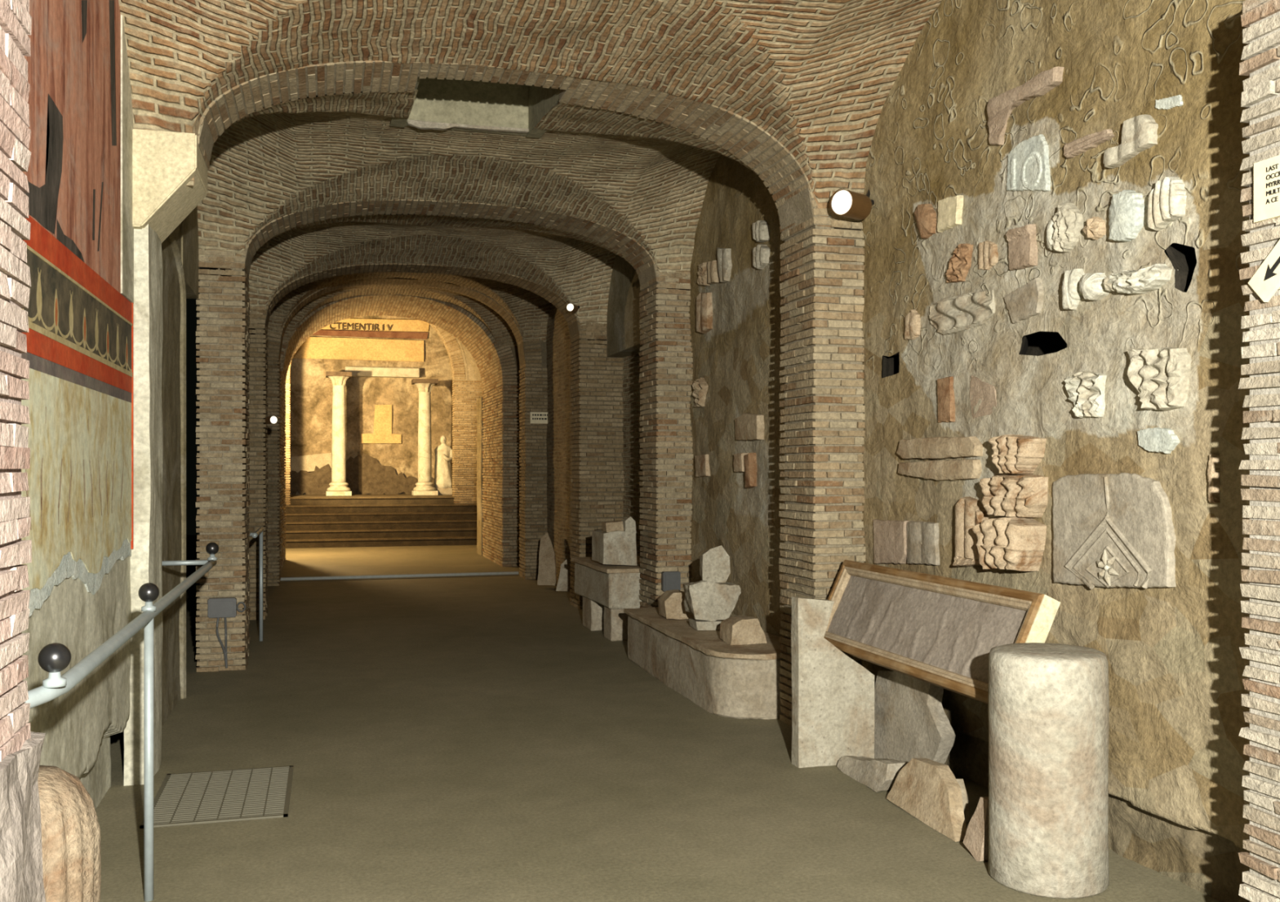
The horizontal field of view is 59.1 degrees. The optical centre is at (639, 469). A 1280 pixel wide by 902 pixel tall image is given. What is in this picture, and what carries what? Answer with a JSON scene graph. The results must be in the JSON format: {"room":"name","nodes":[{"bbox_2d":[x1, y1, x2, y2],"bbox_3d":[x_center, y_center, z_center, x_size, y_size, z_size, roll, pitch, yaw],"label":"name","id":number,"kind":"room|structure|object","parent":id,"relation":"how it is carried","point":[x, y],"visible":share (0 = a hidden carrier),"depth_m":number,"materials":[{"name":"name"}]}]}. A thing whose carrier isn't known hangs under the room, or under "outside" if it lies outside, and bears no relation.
{"room":"underground archaeological museum","nodes":[
{"label":"underground archaeological museum","id":0,"kind":"room"},
{"bbox_2d":[0,0,31,761],"bbox_3d":[-1.436,-0.047,2.159,0.372,3.306,0.552,0,0,-16],"label":"pier","id":1,"kind":"object","parent":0,"point":[15,20],"visible":0.79,"depth_m":2.35,"materials":[{"name":"pink brick"}]},
{"bbox_2d":[0,731,45,901],"bbox_3d":[-1.430,1.093,2.134,0.438,1.055,0.730,0,0,-16],"label":"wall","id":2,"kind":"structure","parent":0,"point":[21,873],"depth_m":2.32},
{"bbox_2d":[21,206,199,809],"bbox_3d":[-2.732,-0.850,5.541,0.405,4.900,6.940,0,0,-16],"label":"wall","id":3,"kind":"structure","parent":0,"point":[78,725],"depth_m":5.48,"materials":[{"name":"grey paint"}]},
{"bbox_2d":[21,0,133,616],"bbox_3d":[-2.131,-1.225,4.081,0.050,3.549,3.506,0,0,-16],"label":"fresco","id":4,"kind":"object","parent":3,"relation":"attached to","point":[80,335],"visible":0.84,"depth_m":4.46,"materials":[{"name":"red paint"}]},
{"bbox_2d":[132,128,207,242],"bbox_3d":[-2.499,-1.465,5.963,0.350,0.490,0.570,0,0,-16],"label":"corbel stone","id":5,"kind":"object","parent":3,"relation":"attached to","point":[164,162],"visible":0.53,"depth_m":5.70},
{"bbox_2d":[124,224,163,786],"bbox_3d":[-2.615,0.152,5.942,0.140,2.909,0.461,0,0,-16],"label":"wall","id":6,"kind":"structure","parent":0,"point":[146,557],"depth_m":5.74,"materials":[{"name":"grey paint"}]},
{"bbox_2d":[197,60,865,726],"bbox_3d":[-0.682,-0.899,6.506,4.157,5.002,0.531,0,0,-16],"label":"brick arch","id":7,"kind":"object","parent":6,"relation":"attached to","point":[822,291],"depth_m":6.77,"materials":[{"name":"beige brick"}]},
{"bbox_2d":[289,315,453,530],"bbox_3d":[-6.507,-1.550,27.508,5.000,6.300,0.235,0,0,-16],"label":"wall","id":8,"kind":"structure","parent":0,"point":[381,413],"depth_m":27.49,"materials":[{"name":"paint"}]},
{"bbox_2d":[345,366,419,377],"bbox_3d":[-6.274,-2.363,27.473,1.755,0.217,0.300,0,0,-16],"label":"stone lintel","id":9,"kind":"object","parent":8,"relation":"attached to","point":[356,371],"visible":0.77,"depth_m":27.35,"materials":[{"name":"white stone"}]},
{"bbox_2d":[284,322,482,505],"bbox_3d":[-5.772,-1.949,24.863,5.225,5.703,0.426,0,0,-16],"label":"trim","id":10,"kind":"structure","parent":0,"point":[467,383],"depth_m":25.17,"materials":[{"name":"brown brick"}]},
{"bbox_2d":[280,284,517,371],"bbox_3d":[-3.683,-2.343,17.296,4.140,1.599,1.800,0,0,-16],"label":"ceiling","id":11,"kind":"structure","parent":0,"point":[503,335],"depth_m":17.82,"materials":[{"name":"brick"}]},
{"bbox_2d":[279,294,520,569],"bbox_3d":[-4.231,-1.598,19.323,5.230,6.405,2.530,0,0,-16],"label":"archway","id":12,"kind":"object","parent":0,"point":[499,368],"depth_m":18.88,"materials":[{"name":"beige brick"}]},
{"bbox_2d":[267,271,551,342],"bbox_3d":[-2.905,-2.299,14.497,4.140,1.513,3.210,0,0,-16],"label":"ceiling","id":13,"kind":"structure","parent":0,"point":[530,311],"depth_m":15.78,"materials":[{"name":"brick"}]},
{"bbox_2d":[248,213,636,334],"bbox_3d":[-1.995,-2.136,11.226,4.140,1.186,2.620,0,0,-16],"label":"ceiling","id":14,"kind":"structure","parent":0,"point":[576,268],"depth_m":11.85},
{"bbox_2d":[390,76,559,137],"bbox_3d":[-1.003,-2.830,7.116,1.040,1.200,1.550,0,0,-16],"label":"skylight","id":15,"kind":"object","parent":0,"point":[477,103],"depth_m":7.76,"materials":[{"name":"paint"}]},
{"bbox_2d":[196,89,759,284],"bbox_3d":[-1.127,-2.160,8.104,4.140,1.128,2.840,0,0,-16],"label":"ceiling","id":16,"kind":"structure","parent":0,"point":[646,180],"depth_m":8.66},
{"bbox_2d":[407,119,528,133],"bbox_3d":[-1.176,-2.341,7.752,0.824,0.052,0.047,0,0,-16],"label":"sill","id":17,"kind":"structure","parent":16,"relation":"attached to","point":[418,124],"depth_m":7.72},
{"bbox_2d":[476,396,484,555],"bbox_3d":[-2.991,0.126,21.250,0.089,2.958,0.659,0,0,-16],"label":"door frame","id":18,"kind":"structure","parent":0,"point":[479,401],"depth_m":21.18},
{"bbox_2d":[118,0,942,226],"bbox_3d":[-0.162,-2.033,4.631,4.140,1.162,3.410,0,0,-16],"label":"ceiling","id":19,"kind":"structure","parent":0,"point":[818,77],"depth_m":5.75,"materials":[{"name":"brick"}]},
{"bbox_2d":[622,351,642,557],"bbox_3d":[0.160,0.000,11.825,0.038,3.200,2.900,0,0,-16],"label":"wall","id":20,"kind":"structure","parent":0,"point":[631,385],"depth_m":12.70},
{"bbox_2d":[95,534,1220,901],"bbox_3d":[-3.336,1.675,13.863,9.000,0.150,30.500,0,0,-16],"label":"floor","id":21,"kind":"structure","parent":0,"point":[444,739],"depth_m":5.86,"materials":[{"name":"concrete"}]},
{"bbox_2d":[37,765,101,901],"bbox_3d":[-1.720,1.225,3.206,0.333,0.750,0.415,0,0,-16],"label":"fragment","id":22,"kind":"object","parent":21,"relation":"on","point":[71,829],"visible":0.51,"depth_m":3.14,"materials":[{"name":"stone"}]},
{"bbox_2d":[24,542,218,901],"bbox_3d":[-2.075,1.010,4.533,0.371,1.179,4.182,0,0,-16],"label":"handrail","id":23,"kind":"object","parent":21,"relation":"on","point":[53,658],"visible":0.95,"depth_m":4.18,"materials":[{"name":"metal"}]},
{"bbox_2d":[139,765,293,828],"bbox_3d":[-2.045,1.595,5.545,0.630,0.010,0.900,0,0,-16],"label":"floor grate","id":24,"kind":"object","parent":21,"relation":"on","point":[262,793],"visible":0.9,"depth_m":5.50,"materials":[{"name":"metal"}]},
{"bbox_2d":[248,527,263,640],"bbox_3d":[-3.581,1.070,10.015,0.406,1.060,1.017,0,0,-16],"label":"handrail","id":25,"kind":"object","parent":21,"relation":"on","point":[260,531],"visible":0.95,"depth_m":10.52,"materials":[{"name":"metal"}]},
{"bbox_2d":[284,493,477,548],"bbox_3d":[-5.902,1.100,25.330,4.600,1.000,4.030,0,0,-16],"label":"staircase","id":26,"kind":"structure","parent":21,"relation":"on","point":[393,517],"depth_m":24.06,"materials":[{"name":"stone"}]},
{"bbox_2d":[325,371,351,495],"bbox_3d":[-6.963,-0.820,26.088,0.576,2.840,0.576,0,0,-16],"label":"marble column","id":27,"kind":"structure","parent":26,"relation":"on","point":[338,486],"depth_m":25.95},
{"bbox_2d":[411,378,438,495],"bbox_3d":[-5.075,-0.760,26.613,0.576,2.720,0.576,0,0,-16],"label":"marble column","id":28,"kind":"structure","parent":26,"relation":"on","point":[424,486],"depth_m":26.47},
{"bbox_2d":[433,435,453,494],"bbox_3d":[-4.680,-0.108,26.913,0.498,1.416,0.393,0,0,-16],"label":"statue","id":29,"kind":"object","parent":26,"relation":"on","point":[443,485],"visible":0.94,"depth_m":26.80,"materials":[{"name":"grey stone"}]},
{"bbox_2d":[280,571,518,581],"bbox_3d":[-3.554,1.570,16.627,3.564,0.048,0.050,0,0,-17],"label":"bar","id":30,"kind":"object","parent":21,"relation":"on","point":[407,575],"visible":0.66,"depth_m":16.60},
{"bbox_2d":[537,532,556,586],"bbox_3d":[-1.283,1.215,15.366,0.288,0.717,0.303,0,0,-16],"label":"leaning slab","id":31,"kind":"object","parent":21,"relation":"on","point":[547,560],"visible":1,"depth_m":15.30,"materials":[{"name":"beige stone"}]},
{"bbox_2d":[555,559,570,591],"bbox_3d":[-0.972,1.330,14.235,0.208,0.398,0.150,0,0,-16],"label":"leaning slab","id":32,"kind":"object","parent":21,"relation":"on","point":[563,583],"visible":0.97,"depth_m":14.19,"materials":[{"name":"stone"}]},
{"bbox_2d":[571,555,642,640],"bbox_3d":[-0.176,1.260,11.224,0.740,0.690,1.548,0,0,-16],"label":"stone sarcophagus","id":33,"kind":"object","parent":21,"relation":"on","point":[606,590],"visible":0.67,"depth_m":10.59,"materials":[{"name":"stone"}]},
{"bbox_2d":[591,528,636,565],"bbox_3d":[-0.255,0.746,10.930,0.329,0.336,0.510,0,0,-16],"label":"stone block","id":34,"kind":"object","parent":33,"relation":"on","point":[617,547],"visible":0.85,"depth_m":10.70,"materials":[{"name":"stone"}]},
{"bbox_2d":[601,520,623,532],"bbox_3d":[-0.266,0.545,10.825,0.180,0.110,0.206,0,0,-16],"label":"stone fragment","id":35,"kind":"object","parent":34,"relation":"on","point":[613,526],"visible":0.96,"depth_m":10.73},
{"bbox_2d":[623,607,784,719],"bbox_3d":[0.500,1.387,8.418,0.683,0.436,2.534,0,0,-16],"label":"sarcophagus","id":36,"kind":"object","parent":21,"relation":"on","point":[740,682],"visible":0.73,"depth_m":7.56,"materials":[{"name":"stone"}]},
{"bbox_2d":[657,589,693,619],"bbox_3d":[0.272,1.065,8.925,0.232,0.212,0.264,0,0,-16],"label":"stone block","id":37,"kind":"object","parent":36,"relation":"on","point":[671,602],"visible":0.77,"depth_m":8.80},
{"bbox_2d":[688,618,721,630],"bbox_3d":[0.479,1.138,8.312,0.206,0.071,0.204,0,0,-16],"label":"pedestal base","id":38,"kind":"object","parent":36,"relation":"on","point":[698,624],"visible":0.79,"depth_m":8.22,"materials":[{"name":"stone"}]},
{"bbox_2d":[682,580,741,621],"bbox_3d":[0.507,0.956,8.336,0.396,0.297,0.333,0,0,-16],"label":"capital","id":39,"kind":"object","parent":38,"relation":"on","point":[707,601],"visible":0.99,"depth_m":8.20,"materials":[{"name":"stone"}]},
{"bbox_2d":[699,545,730,582],"bbox_3d":[0.537,0.693,8.326,0.215,0.274,0.171,0,0,-16],"label":"chunk","id":40,"kind":"object","parent":39,"relation":"on","point":[714,563],"visible":1,"depth_m":8.25,"materials":[{"name":"stone"}]},
{"bbox_2d":[720,615,766,644],"bbox_3d":[0.698,1.087,7.686,0.261,0.174,0.255,0,0,-16],"label":"stone block","id":41,"kind":"object","parent":36,"relation":"on","point":[736,629],"visible":1,"depth_m":7.58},
{"bbox_2d":[791,596,874,768],"bbox_3d":[1.052,1.145,6.152,0.454,0.914,0.096,0,0,-16],"label":"marble slab","id":42,"kind":"object","parent":21,"relation":"on","point":[833,695],"visible":0.98,"depth_m":6.09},
{"bbox_2d":[823,560,1060,703],"bbox_3d":[1.385,0.774,5.645,0.300,0.498,1.904,0,0,-16],"label":"display panel","id":43,"kind":"object","parent":42,"relation":"on","point":[942,632],"visible":0.94,"depth_m":5.47,"materials":[{"name":"grey stone"}]},
{"bbox_2d":[836,755,908,792],"bbox_3d":[1.200,1.531,5.814,0.183,0.153,0.513,0,0,-16],"label":"rubble stone","id":44,"kind":"object","parent":21,"relation":"on","point":[878,775],"visible":0.91,"depth_m":5.68,"materials":[{"name":"grey stone"}]},
{"bbox_2d":[874,671,955,764],"bbox_3d":[1.441,1.341,5.968,0.123,0.520,0.733,0,0,-16],"label":"stone block","id":45,"kind":"object","parent":21,"relation":"on","point":[911,721],"visible":0.7,"depth_m":5.93,"materials":[{"name":"grey stone"}]},
{"bbox_2d":[886,758,966,841],"bbox_3d":[1.342,1.476,5.164,0.152,0.243,0.630,0,0,-16],"label":"rock","id":46,"kind":"object","parent":21,"relation":"on","point":[927,789],"visible":1,"depth_m":5.13,"materials":[{"name":"beige stone"}]},
{"bbox_2d":[955,778,968,822],"bbox_3d":[1.457,1.508,5.167,0.076,0.179,0.122,0,0,-16],"label":"rubble stone","id":47,"kind":"object","parent":21,"relation":"on","point":[965,798],"visible":0.21,"depth_m":5.14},
{"bbox_2d":[963,796,988,861],"bbox_3d":[1.406,1.474,4.660,0.085,0.255,0.135,0,0,-16],"label":"rubble stone","id":48,"kind":"object","parent":21,"relation":"on","point":[975,840],"visible":0.81,"depth_m":4.62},
{"bbox_2d":[987,642,1109,898],"bbox_3d":[1.596,1.152,4.419,0.448,0.898,0.451,0,0,-16],"label":"column stump","id":49,"kind":"object","parent":21,"relation":"on","point":[1048,704],"visible":1,"depth_m":4.23,"materials":[{"name":"stone"}]},
{"bbox_2d":[546,0,1249,901],"bbox_3d":[0.590,-0.850,10.077,0.395,4.900,13.900,0,0,-16],"label":"wall","id":50,"kind":"structure","parent":0,"point":[1177,759],"depth_m":5.00,"materials":[{"name":"paint"}]},
{"bbox_2d":[265,277,547,586],"bbox_3d":[-3.389,-0.898,16.236,4.159,5.005,0.530,0,0,-16],"label":"archway","id":51,"kind":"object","parent":50,"relation":"attached to","point":[533,397],"depth_m":16.46,"materials":[{"name":"brown brick"}]},
{"bbox_2d":[246,213,624,620],"bbox_3d":[-2.290,-0.898,12.752,4.409,5.004,0.529,0,0,-16],"label":"brick arch","id":52,"kind":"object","parent":50,"relation":"attached to","point":[596,385],"depth_m":12.96,"materials":[{"name":"brown brick"}]},
{"bbox_2d":[195,91,693,671],"bbox_3d":[-1.576,-0.899,9.718,4.159,5.002,0.559,0,0,-16],"label":"brick arch","id":53,"kind":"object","parent":50,"relation":"attached to","point":[223,338],"depth_m":9.45,"materials":[{"name":"beige brick"}]},
{"bbox_2d":[208,597,245,667],"bbox_3d":[-3.262,1.293,8.918,0.282,0.556,0.078,0,0,-16],"label":"electrical box","id":54,"kind":"object","parent":53,"relation":"attached to","point":[218,607],"visible":1,"depth_m":8.89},
{"bbox_2d":[661,571,680,591],"bbox_3d":[0.273,0.980,9.901,0.160,0.170,0.078,0,0,-16],"label":"electrical box","id":55,"kind":"object","parent":50,"relation":"attached to","point":[670,580],"visible":0.89,"depth_m":9.87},
{"bbox_2d":[692,377,707,407],"bbox_3d":[0.520,-0.662,9.686,0.109,0.252,0.230,0,0,-16],"label":"wall fragment","id":56,"kind":"object","parent":50,"relation":"attached to","point":[700,386],"visible":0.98,"depth_m":9.62,"materials":[{"name":"beige stone"}]},
{"bbox_2d":[694,453,710,476],"bbox_3d":[0.547,-0.032,9.632,0.085,0.194,0.309,0,0,-16],"label":"wall fragment","id":57,"kind":"object","parent":50,"relation":"attached to","point":[702,465],"visible":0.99,"depth_m":9.56,"materials":[{"name":"stone"}]},
{"bbox_2d":[697,262,710,285],"bbox_3d":[0.554,-1.658,9.585,0.098,0.200,0.212,0,0,-16],"label":"wall fragment","id":58,"kind":"object","parent":50,"relation":"attached to","point":[702,280],"visible":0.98,"depth_m":9.53,"materials":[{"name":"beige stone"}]},
{"bbox_2d":[695,292,712,333],"bbox_3d":[0.546,-1.335,9.623,0.093,0.353,0.292,0,0,-16],"label":"wall fragment","id":59,"kind":"object","parent":50,"relation":"attached to","point":[704,308],"visible":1,"depth_m":9.51,"materials":[{"name":"stone"}]},
{"bbox_2d":[706,260,719,284],"bbox_3d":[0.616,-1.640,9.379,0.088,0.200,0.184,0,0,-16],"label":"wall fragment","id":60,"kind":"object","parent":50,"relation":"attached to","point":[713,275],"visible":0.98,"depth_m":9.31,"materials":[{"name":"beige stone"}]},
{"bbox_2d":[716,247,732,282],"bbox_3d":[0.690,-1.663,9.106,0.092,0.306,0.274,0,0,-16],"label":"wall fragment","id":61,"kind":"object","parent":50,"relation":"attached to","point":[723,255],"visible":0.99,"depth_m":9.03,"materials":[{"name":"stone"}]},
{"bbox_2d":[734,413,764,440],"bbox_3d":[0.835,-0.326,8.597,0.085,0.210,0.493,0,0,-16],"label":"wall fragment","id":62,"kind":"object","parent":50,"relation":"attached to","point":[748,426],"visible":1,"depth_m":8.50,"materials":[{"name":"beige stone"}]},
{"bbox_2d":[744,453,756,488],"bbox_3d":[0.844,0.006,8.563,0.086,0.266,0.124,0,0,-16],"label":"wall fragment","id":63,"kind":"object","parent":50,"relation":"attached to","point":[750,459],"visible":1,"depth_m":8.52,"materials":[{"name":"stone"}]},
{"bbox_2d":[751,220,770,242],"bbox_3d":[0.898,-1.762,8.356,0.093,0.163,0.215,0,0,-16],"label":"wall fragment","id":64,"kind":"object","parent":50,"relation":"attached to","point":[761,228],"visible":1,"depth_m":8.28,"materials":[{"name":"stone"}]},
{"bbox_2d":[752,244,770,269],"bbox_3d":[0.900,-1.573,8.348,0.093,0.183,0.228,0,0,-16],"label":"wall fragment","id":65,"kind":"object","parent":50,"relation":"attached to","point":[761,253],"visible":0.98,"depth_m":8.30,"materials":[{"name":"stone"}]},
{"bbox_2d":[830,188,874,219],"bbox_3d":[1.283,-1.663,6.604,0.157,0.415,0.376,0,0,44],"label":"wall spotlight","id":66,"kind":"object","parent":50,"relation":"attached to","point":[846,203],"visible":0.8,"depth_m":6.49,"materials":[{"name":"brown metal"}]},
{"bbox_2d":[873,519,908,564],"bbox_3d":[1.444,0.419,6.467,0.052,0.269,0.383,0,0,-16],"label":"wall fragment","id":67,"kind":"object","parent":50,"relation":"attached to","point":[891,540],"visible":0.99,"depth_m":6.43,"materials":[{"name":"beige stone"}]},
{"bbox_2d":[904,309,920,339],"bbox_3d":[1.506,-0.797,6.212,0.069,0.164,0.144,0,0,-16],"label":"wall fragment","id":68,"kind":"object","parent":50,"relation":"attached to","point":[912,321],"visible":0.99,"depth_m":6.17,"materials":[{"name":"stone"}]},
{"bbox_2d":[906,520,939,564],"bbox_3d":[1.540,0.402,6.111,0.059,0.240,0.310,0,0,-16],"label":"wall fragment","id":69,"kind":"object","parent":50,"relation":"attached to","point":[922,537],"visible":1,"depth_m":6.08,"materials":[{"name":"grey stone"}]},
{"bbox_2d":[914,204,937,239],"bbox_3d":[1.540,-1.340,6.065,0.082,0.192,0.205,0,0,-16],"label":"wall fragment","id":70,"kind":"object","parent":50,"relation":"attached to","point":[925,214],"visible":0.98,"depth_m":6.02,"materials":[{"name":"stone"}]},
{"bbox_2d":[896,436,983,458],"bbox_3d":[1.571,-0.113,5.931,0.096,0.115,0.822,0,0,-16],"label":"wall fragment","id":71,"kind":"object","parent":50,"relation":"attached to","point":[938,447],"visible":0.99,"depth_m":5.84,"materials":[{"name":"beige stone"}]},
{"bbox_2d":[897,458,982,480],"bbox_3d":[1.572,0.003,5.949,0.083,0.110,0.799,0,0,-16],"label":"wall fragment","id":72,"kind":"object","parent":50,"relation":"attached to","point":[944,469],"visible":0.98,"depth_m":5.83,"materials":[{"name":"beige stone"}]},
{"bbox_2d":[937,376,955,422],"bbox_3d":[1.605,-0.363,5.867,0.064,0.236,0.137,0,0,-16],"label":"wall fragment","id":73,"kind":"object","parent":50,"relation":"attached to","point":[946,400],"visible":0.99,"depth_m":5.84,"materials":[{"name":"stone"}]},
{"bbox_2d":[937,195,963,232],"bbox_3d":[1.613,-1.329,5.838,0.064,0.166,0.200,0,0,-16],"label":"wall fragment","id":74,"kind":"object","parent":50,"relation":"attached to","point":[949,208],"visible":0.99,"depth_m":5.80,"materials":[{"name":"beige stone"}]},
{"bbox_2d":[946,243,973,283],"bbox_3d":[1.628,-1.048,5.745,0.084,0.192,0.214,0,0,-16],"label":"wall fragment","id":75,"kind":"object","parent":50,"relation":"attached to","point":[960,263],"visible":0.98,"depth_m":5.70,"materials":[{"name":"stone"}]},
{"bbox_2d":[928,289,995,334],"bbox_3d":[1.638,-0.798,5.742,0.067,0.195,0.600,0,0,-16],"label":"wall fragment","id":76,"kind":"object","parent":50,"relation":"attached to","point":[981,308],"visible":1,"depth_m":5.71,"materials":[{"name":"stone"}]},
{"bbox_2d":[952,496,988,566],"bbox_3d":[1.661,0.314,5.600,0.099,0.356,0.284,0,0,-16],"label":"wall fragment","id":77,"kind":"object","parent":50,"relation":"attached to","point":[970,512],"visible":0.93,"depth_m":5.59,"materials":[{"name":"stone"}]},
{"bbox_2d":[969,375,996,418],"bbox_3d":[1.704,-0.359,5.534,0.051,0.224,0.252,0,0,-16],"label":"wall fragment","id":78,"kind":"object","parent":50,"relation":"attached to","point":[979,389],"visible":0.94,"depth_m":5.53,"materials":[{"name":"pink stone"}]},
{"bbox_2d":[977,240,998,270],"bbox_3d":[1.707,-1.044,5.501,0.064,0.147,0.146,0,0,-16],"label":"wall fragment","id":79,"kind":"object","parent":50,"relation":"attached to","point":[988,250],"visible":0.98,"depth_m":5.48,"materials":[{"name":"stone"}]},
{"bbox_2d":[972,516,1046,571],"bbox_3d":[1.706,0.347,5.264,0.193,0.261,0.396,0,0,-16],"label":"stone fragment","id":80,"kind":"object","parent":50,"relation":"attached to","point":[1008,543],"visible":1,"depth_m":5.14,"materials":[{"name":"stone"}]},
{"bbox_2d":[978,474,1048,517],"bbox_3d":[1.728,0.122,5.249,0.158,0.199,0.421,0,0,-16],"label":"carved capital","id":81,"kind":"object","parent":80,"relation":"on","point":[1022,495],"visible":1,"depth_m":5.15,"materials":[{"name":"stone"}]},
{"bbox_2d":[988,434,1046,474],"bbox_3d":[1.738,-0.070,5.201,0.164,0.187,0.304,0,0,-16],"label":"carved capital","id":82,"kind":"object","parent":81,"relation":"on","point":[1013,454],"visible":0.98,"depth_m":5.14,"materials":[{"name":"stone"}]},
{"bbox_2d":[1005,223,1037,270],"bbox_3d":[1.775,-1.027,5.224,0.082,0.194,0.180,0,0,-16],"label":"wall fragment","id":83,"kind":"object","parent":50,"relation":"attached to","point":[1023,247],"visible":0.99,"depth_m":5.18,"materials":[{"name":"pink stone"}]},
{"bbox_2d":[1003,277,1043,323],"bbox_3d":[1.786,-0.778,5.235,0.054,0.185,0.284,0,0,-16],"label":"wall fragment","id":84,"kind":"object","parent":50,"relation":"attached to","point":[1026,301],"visible":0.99,"depth_m":5.19,"materials":[{"name":"grey stone"}]},
{"bbox_2d":[986,66,1063,145],"bbox_3d":[1.781,-1.675,5.231,0.066,0.238,0.538,0,0,-16],"label":"wall fragment","id":85,"kind":"object","parent":50,"relation":"attached to","point":[999,108],"visible":1,"depth_m":5.28,"materials":[{"name":"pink stone"}]},
{"bbox_2d":[1006,133,1050,191],"bbox_3d":[1.794,-1.386,5.201,0.056,0.275,0.316,0,0,-16],"label":"slab","id":86,"kind":"object","parent":50,"relation":"attached to","point":[1028,166],"visible":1,"depth_m":5.16,"materials":[{"name":"stone"}]},
{"bbox_2d":[1051,203,1084,252],"bbox_3d":[1.857,-1.051,4.890,0.102,0.209,0.164,0,0,-16],"label":"wall fragment","id":87,"kind":"object","parent":50,"relation":"attached to","point":[1068,224],"visible":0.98,"depth_m":4.86,"materials":[{"name":"stone"}]},
{"bbox_2d":[1062,268,1084,310],"bbox_3d":[1.873,-0.775,4.852,0.091,0.173,0.119,0,0,-16],"label":"wall fragment","id":88,"kind":"object","parent":50,"relation":"attached to","point":[1071,295],"visible":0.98,"depth_m":4.83,"materials":[{"name":"white stone"}]},
{"bbox_2d":[1063,370,1106,417],"bbox_3d":[1.891,-0.318,4.774,0.097,0.203,0.224,0,0,-16],"label":"wall fragment","id":89,"kind":"object","parent":50,"relation":"attached to","point":[1086,388],"visible":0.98,"depth_m":4.73,"materials":[{"name":"white stone"}]},
{"bbox_2d":[1063,128,1115,158],"bbox_3d":[1.910,-1.387,4.782,0.058,0.064,0.310,0,0,-16],"label":"wall fragment","id":90,"kind":"object","parent":50,"relation":"attached to","point":[1080,145],"visible":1,"depth_m":4.78,"materials":[{"name":"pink stone"}]},
{"bbox_2d":[1078,272,1109,300],"bbox_3d":[1.899,-0.766,4.712,0.115,0.118,0.146,0,0,-16],"label":"wall fragment","id":91,"kind":"object","parent":50,"relation":"attached to","point":[1091,286],"visible":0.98,"depth_m":4.67,"materials":[{"name":"white stone"}]},
{"bbox_2d":[1082,216,1106,239],"bbox_3d":[1.911,-1.011,4.727,0.086,0.097,0.102,0,0,-16],"label":"wall fragment","id":92,"kind":"object","parent":50,"relation":"attached to","point":[1095,228],"visible":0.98,"depth_m":4.70,"materials":[{"name":"stone"}]},
{"bbox_2d":[1052,472,1176,589],"bbox_3d":[1.934,0.258,4.664,0.074,0.490,0.725,0,0,-16],"label":"panel","id":93,"kind":"object","parent":50,"relation":"attached to","point":[1110,531],"visible":1,"depth_m":4.61,"materials":[{"name":"grey stone"}]},
{"bbox_2d":[1108,189,1145,241],"bbox_3d":[1.960,-1.020,4.535,0.093,0.206,0.165,0,0,-16],"label":"wall fragment","id":94,"kind":"object","parent":50,"relation":"attached to","point":[1126,209],"visible":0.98,"depth_m":4.50,"materials":[{"name":"stone"}]},
{"bbox_2d":[1102,114,1158,168],"bbox_3d":[1.971,-1.319,4.527,0.076,0.163,0.284,0,0,-16],"label":"wall fragment","id":95,"kind":"object","parent":50,"relation":"attached to","point":[1139,133],"visible":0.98,"depth_m":4.48,"materials":[{"name":"stone"}]},
{"bbox_2d":[1106,263,1177,294],"bbox_3d":[1.963,-0.749,4.467,0.124,0.101,0.320,0,0,-16],"label":"wall fragment","id":96,"kind":"object","parent":50,"relation":"attached to","point":[1144,280],"visible":1,"depth_m":4.40,"materials":[{"name":"white stone"}]},
{"bbox_2d":[1137,427,1180,453],"bbox_3d":[2.022,-0.113,4.379,0.058,0.102,0.209,0,0,-16],"label":"wall fragment","id":97,"kind":"object","parent":50,"relation":"attached to","point":[1164,440],"visible":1,"depth_m":4.36,"materials":[{"name":"stone"}]},
{"bbox_2d":[1126,346,1191,410],"bbox_3d":[2.002,-0.353,4.354,0.109,0.254,0.298,0,0,-16],"label":"wall fragment","id":98,"kind":"object","parent":50,"relation":"attached to","point":[1160,375],"visible":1,"depth_m":4.30,"materials":[{"name":"stone"}]},
{"bbox_2d":[1146,176,1186,231],"bbox_3d":[2.019,-1.020,4.321,0.094,0.191,0.166,0,0,-16],"label":"wall fragment","id":99,"kind":"object","parent":50,"relation":"attached to","point":[1166,204],"visible":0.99,"depth_m":4.28,"materials":[{"name":"white stone"}]},
{"bbox_2d":[1155,94,1182,109],"bbox_3d":[2.042,-1.408,4.332,0.043,0.064,0.140,0,0,-16],"label":"wall fragment","id":100,"kind":"object","parent":50,"relation":"attached to","point":[1171,102],"visible":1,"depth_m":4.32,"materials":[{"name":"stone"}]},
{"bbox_2d":[1207,453,1220,502],"bbox_3d":[2.098,0.032,4.111,0.056,0.179,0.032,0,0,-16],"label":"wall fragment","id":101,"kind":"object","parent":50,"relation":"attached to","point":[1214,464],"visible":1,"depth_m":4.10,"materials":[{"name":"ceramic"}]},
{"bbox_2d":[1238,0,1279,901],"bbox_3d":[2.161,0.053,3.336,0.395,3.107,0.614,0,0,-16],"label":"pier","id":102,"kind":"object","parent":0,"point":[1261,55],"visible":0.97,"depth_m":3.50,"materials":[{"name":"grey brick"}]},
{"bbox_2d":[1248,240,1279,302],"bbox_3d":[1.949,-0.664,3.379,0.018,0.298,0.313,0,0,-16],"label":"arrow sign","id":103,"kind":"object","parent":102,"relation":"attached to","point":[1265,282],"visible":1,"depth_m":3.45,"materials":[{"name":"white"}]},
{"bbox_2d":[1253,155,1279,222],"bbox_3d":[1.958,-0.859,3.344,0.019,0.184,0.340,0,0,-16],"label":"sign","id":104,"kind":"object","parent":102,"relation":"attached to","point":[1267,171],"visible":1,"depth_m":3.46,"materials":[{"name":"white"}]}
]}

